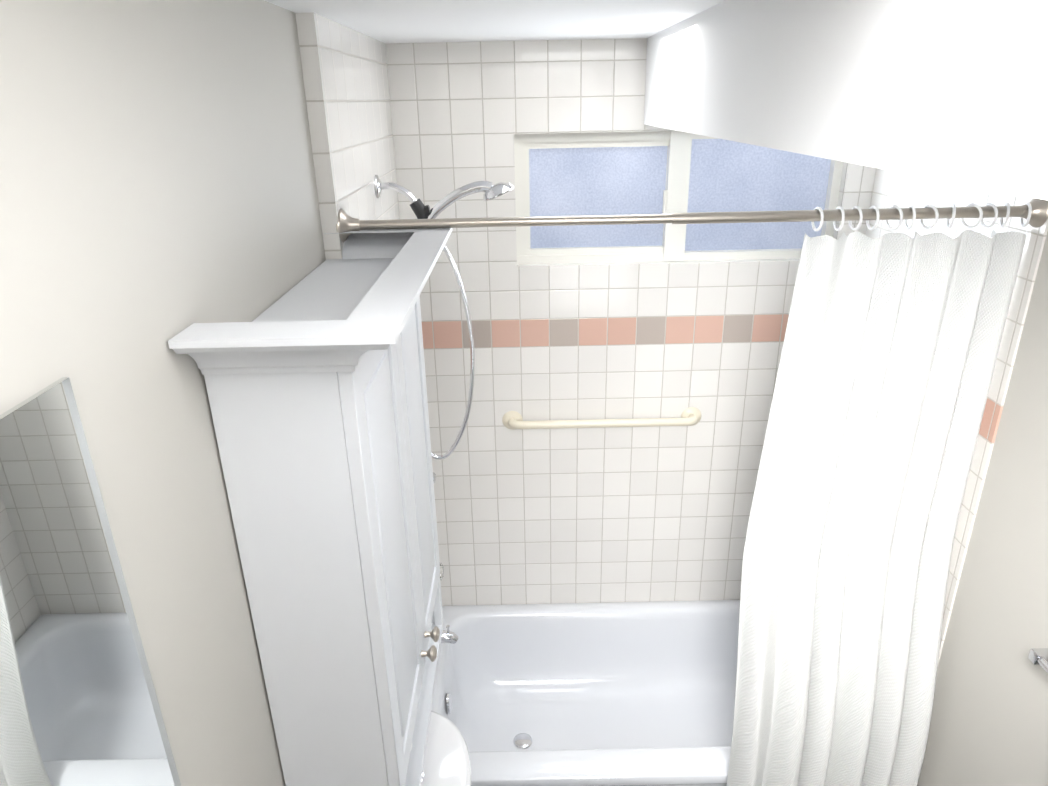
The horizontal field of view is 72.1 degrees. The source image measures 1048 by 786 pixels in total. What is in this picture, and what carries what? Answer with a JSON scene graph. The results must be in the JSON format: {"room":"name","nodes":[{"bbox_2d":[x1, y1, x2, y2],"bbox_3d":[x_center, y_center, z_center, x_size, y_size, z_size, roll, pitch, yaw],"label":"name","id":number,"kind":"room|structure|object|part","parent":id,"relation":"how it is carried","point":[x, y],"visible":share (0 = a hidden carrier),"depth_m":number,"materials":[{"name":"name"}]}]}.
{"room":"bathroom","nodes":[
{"label":"bathroom","id":0,"kind":"room"},
{"bbox_2d":[0,0,325,785],"bbox_3d":[-0.470,0.646,1.269,0.100,2.470,3.185,-1,22,0],"label":"wall","id":1,"kind":"structure","parent":0,"point":[158,188],"depth_m":0.87,"materials":[{"name":"grey paint"}]},
{"bbox_2d":[0,377,180,785],"bbox_3d":[-0.414,0.712,0.329,0.006,1.086,1.188,-1,22,0],"label":"vanity mirror","id":2,"kind":"object","parent":1,"relation":"attached to","point":[79,705],"visible":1,"depth_m":0.66,"materials":[{"name":"clear glass"}]},
{"bbox_2d":[168,228,451,785],"bbox_3d":[-0.287,0.269,1.454,0.274,1.061,0.830,-1,22,0],"label":"upper cabinet","id":3,"kind":"object","parent":1,"relation":"attached to","point":[315,380],"visible":1,"depth_m":1.13,"materials":[{"name":"white paint"}]},
{"bbox_3d":[-0.296,-0.190,1.268,0.274,0.070,0.830,-1,22,0],"label":"crown","id":4,"kind":"part","parent":3,"relation":"part of","materials":[{"name":"white paint"}]},
{"bbox_3d":[-0.203,0.557,1.540,0.033,0.033,0.033,-1,22,0],"label":"knob","id":5,"kind":"part","parent":3,"relation":"part of","materials":[{"name":"silver metal"}]},
{"bbox_3d":[-0.203,0.535,1.595,0.033,0.033,0.033,-1,22,0],"label":"knob","id":6,"kind":"part","parent":3,"relation":"part of","materials":[{"name":"silver metal"}]},
{"bbox_2d":[295,12,399,259],"bbox_3d":[-0.411,0.240,2.265,0.036,2.470,0.835,-1,22,0],"label":"wall tile","id":7,"kind":"structure","parent":1,"relation":"attached to","point":[345,78],"depth_m":1.66,"materials":[{"name":"white tile"}]},
{"bbox_2d":[374,175,512,643],"bbox_3d":[-0.205,0.134,2.329,0.380,1.630,0.254,-1,22,0],"label":"shower fixture","id":8,"kind":"object","parent":7,"relation":"attached to","point":[420,209],"visible":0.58,"depth_m":2.02,"materials":[{"name":"silver metal"}]},
{"bbox_3d":[-0.349,-0.554,2.011,0.113,0.069,0.019,-1,22,0],"label":"arm","id":9,"kind":"part","parent":8,"relation":"part of"},
{"bbox_3d":[-0.306,0.879,2.593,0.140,0.054,0.048,-1,22,0],"label":"spout","id":10,"kind":"part","parent":8,"relation":"part of","materials":[{"name":"silver metal"}]},
{"bbox_3d":[-0.186,-0.532,2.021,0.198,0.120,0.033,-1,22,0],"label":"handle","id":11,"kind":"part","parent":8,"relation":"part of","materials":[{"name":"silver metal"}]},
{"bbox_2d":[336,198,1047,241],"bbox_3d":[0.371,-0.390,1.604,1.562,0.072,0.072,-1,22,0],"label":"shower curtain rod","id":12,"kind":"object","parent":7,"relation":"attached to","point":[1033,212],"visible":1,"depth_m":1.59,"materials":[{"name":"silver metal"}]},
{"bbox_2d":[727,230,1026,785],"bbox_3d":[0.881,0.554,1.935,0.567,1.937,0.182,-1,22,0],"label":"shower curtain","id":13,"kind":"object","parent":12,"relation":"hanging from","point":[890,349],"visible":1,"depth_m":1.87,"materials":[{"name":"white fabric"}]},
{"bbox_2d":[264,0,725,42],"bbox_3d":[0.353,-0.553,0.790,1.795,0.080,3.185,-1,22,0],"label":"ceiling","id":14,"kind":"structure","parent":0,"point":[408,21],"depth_m":1.57,"materials":[{"name":"white paint"}]},
{"bbox_2d":[644,0,1047,199],"bbox_3d":[0.771,-0.411,0.851,0.765,0.245,2.985,-1,22,0],"label":"ceiling","id":15,"kind":"structure","parent":0,"point":[954,91],"depth_m":0.80,"materials":[{"name":"white paint"}]},
{"bbox_2d":[917,231,1047,785],"bbox_3d":[1.224,0.611,1.270,0.100,2.470,3.185,-1,22,0],"label":"wall","id":16,"kind":"structure","parent":0,"point":[989,722],"depth_m":1.74,"materials":[{"name":"grey paint"}]},
{"bbox_2d":[865,168,1047,662],"bbox_3d":[1.161,0.154,2.245,0.006,1.865,0.835,-1,22,0],"label":"wall tile","id":17,"kind":"structure","parent":16,"relation":"attached to","point":[899,189],"depth_m":1.85,"materials":[{"name":"white tile"}]},
{"bbox_2d":[1028,648,1047,672],"bbox_3d":[1.135,0.687,1.247,0.081,0.028,0.669,-1,22,0],"label":"towel rail","id":18,"kind":"object","parent":16,"relation":"attached to","point":[1037,656],"visible":1,"depth_m":1.53,"materials":[{"name":"silver metal"}]},
{"bbox_3d":[0.401,1.809,1.750,1.795,0.080,3.185,-1,22,0],"label":"floor","id":19,"kind":"structure","parent":0,"visible":0},
{"bbox_2d":[421,711,471,785],"bbox_3d":[0.013,1.279,1.830,0.800,0.856,0.440,-1,22,0],"label":"toilet","id":20,"kind":"object","parent":19,"relation":"on","point":[447,761],"visible":0.42,"depth_m":1.72,"materials":[{"name":"white ceramic"}]},
{"bbox_2d":[431,600,739,785],"bbox_3d":[0.403,1.190,2.654,1.549,0.379,0.827,-1,22,0],"label":"bathtub","id":21,"kind":"object","parent":19,"relation":"on","point":[608,694],"visible":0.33,"depth_m":2.90,"materials":[{"name":"white ceramic"}]},
{"bbox_3d":[-0.240,-0.642,2.413,0.415,0.431,0.100,-1,22,0],"label":"wall","id":22,"kind":"structure","parent":0,"visible":0},
{"bbox_2d":[393,133,515,268],"bbox_3d":[-0.222,-0.622,2.364,0.379,0.431,0.006,-1,22,0],"label":"wall tile","id":23,"kind":"structure","parent":22,"relation":"attached to","point":[432,170],"depth_m":2.33,"materials":[{"name":"white tile"}]},
{"bbox_3d":[0.370,0.369,2.829,1.595,1.777,0.100,-1,22,0],"label":"wall","id":24,"kind":"structure","parent":0,"visible":0},
{"bbox_2d":[420,262,798,605],"bbox_3d":[0.383,0.222,2.712,1.553,1.417,0.006,-1,22,0],"label":"wall tile","id":25,"kind":"structure","parent":24,"relation":"attached to","point":[592,515],"depth_m":2.67,"materials":[{"name":"white tile"}]},
{"bbox_2d":[502,407,701,429],"bbox_3d":[0.288,0.105,2.627,0.736,0.076,0.061,-1,22,0],"label":"grab rail","id":26,"kind":"object","parent":25,"relation":"attached to","point":[690,416],"visible":1,"depth_m":2.60,"materials":[{"name":"beige plastic"}]},
{"bbox_2d":[513,130,848,267],"bbox_3d":[0.510,-0.652,2.400,1.093,0.439,0.080,-1,22,0],"label":"window unit","id":27,"kind":"structure","parent":24,"relation":"in","point":[623,172],"depth_m":2.42,"materials":[{"name":"glass"}]},
{"bbox_3d":[-0.015,-0.647,2.416,0.028,0.367,0.044,-1,22,0],"label":"frame","id":28,"kind":"part","parent":27,"relation":"part of","materials":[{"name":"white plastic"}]},
{"bbox_3d":[0.009,-0.650,2.421,0.020,0.327,0.034,-1,22,0],"label":"sash","id":29,"kind":"part","parent":27,"relation":"part of","materials":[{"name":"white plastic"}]},
{"bbox_3d":[0.240,-0.494,2.486,0.476,0.020,0.035,-1,22,0],"label":"sash","id":30,"kind":"part","parent":27,"relation":"part of","materials":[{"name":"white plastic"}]},
{"bbox_3d":[0.234,-0.815,2.355,0.476,0.020,0.035,-1,22,0],"label":"sash","id":31,"kind":"part","parent":27,"relation":"part of","materials":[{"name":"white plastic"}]},
{"bbox_3d":[0.510,-0.657,2.412,0.070,0.421,0.053,-1,22,0],"label":"frame","id":32,"kind":"part","parent":27,"relation":"part of","materials":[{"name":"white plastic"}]},
{"bbox_3d":[0.506,-0.841,2.342,1.077,0.028,0.045,-1,22,0],"label":"frame","id":33,"kind":"part","parent":27,"relation":"part of","materials":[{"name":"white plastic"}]},
{"bbox_3d":[0.343,-0.975,2.283,1.595,0.262,0.100,-1,22,0],"label":"wall","id":34,"kind":"structure","parent":0,"visible":0},
{"bbox_2d":[385,38,646,134],"bbox_3d":[-0.021,-0.947,2.234,0.794,0.262,0.006,-1,22,0],"label":"wall tile","id":35,"kind":"structure","parent":34,"relation":"attached to","point":[516,86],"depth_m":2.23,"materials":[{"name":"white tile"}]},
{"bbox_3d":[1.099,-0.669,2.414,0.095,0.431,0.100,-1,22,0],"label":"wall","id":36,"kind":"structure","parent":0,"visible":0},
{"bbox_2d":[838,163,875,239],"bbox_3d":[1.097,-0.649,2.365,0.089,0.431,0.006,-1,22,0],"label":"wall tile","id":37,"kind":"structure","parent":36,"relation":"attached to","point":[859,185],"depth_m":2.36,"materials":[{"name":"white tile"}]}
]}

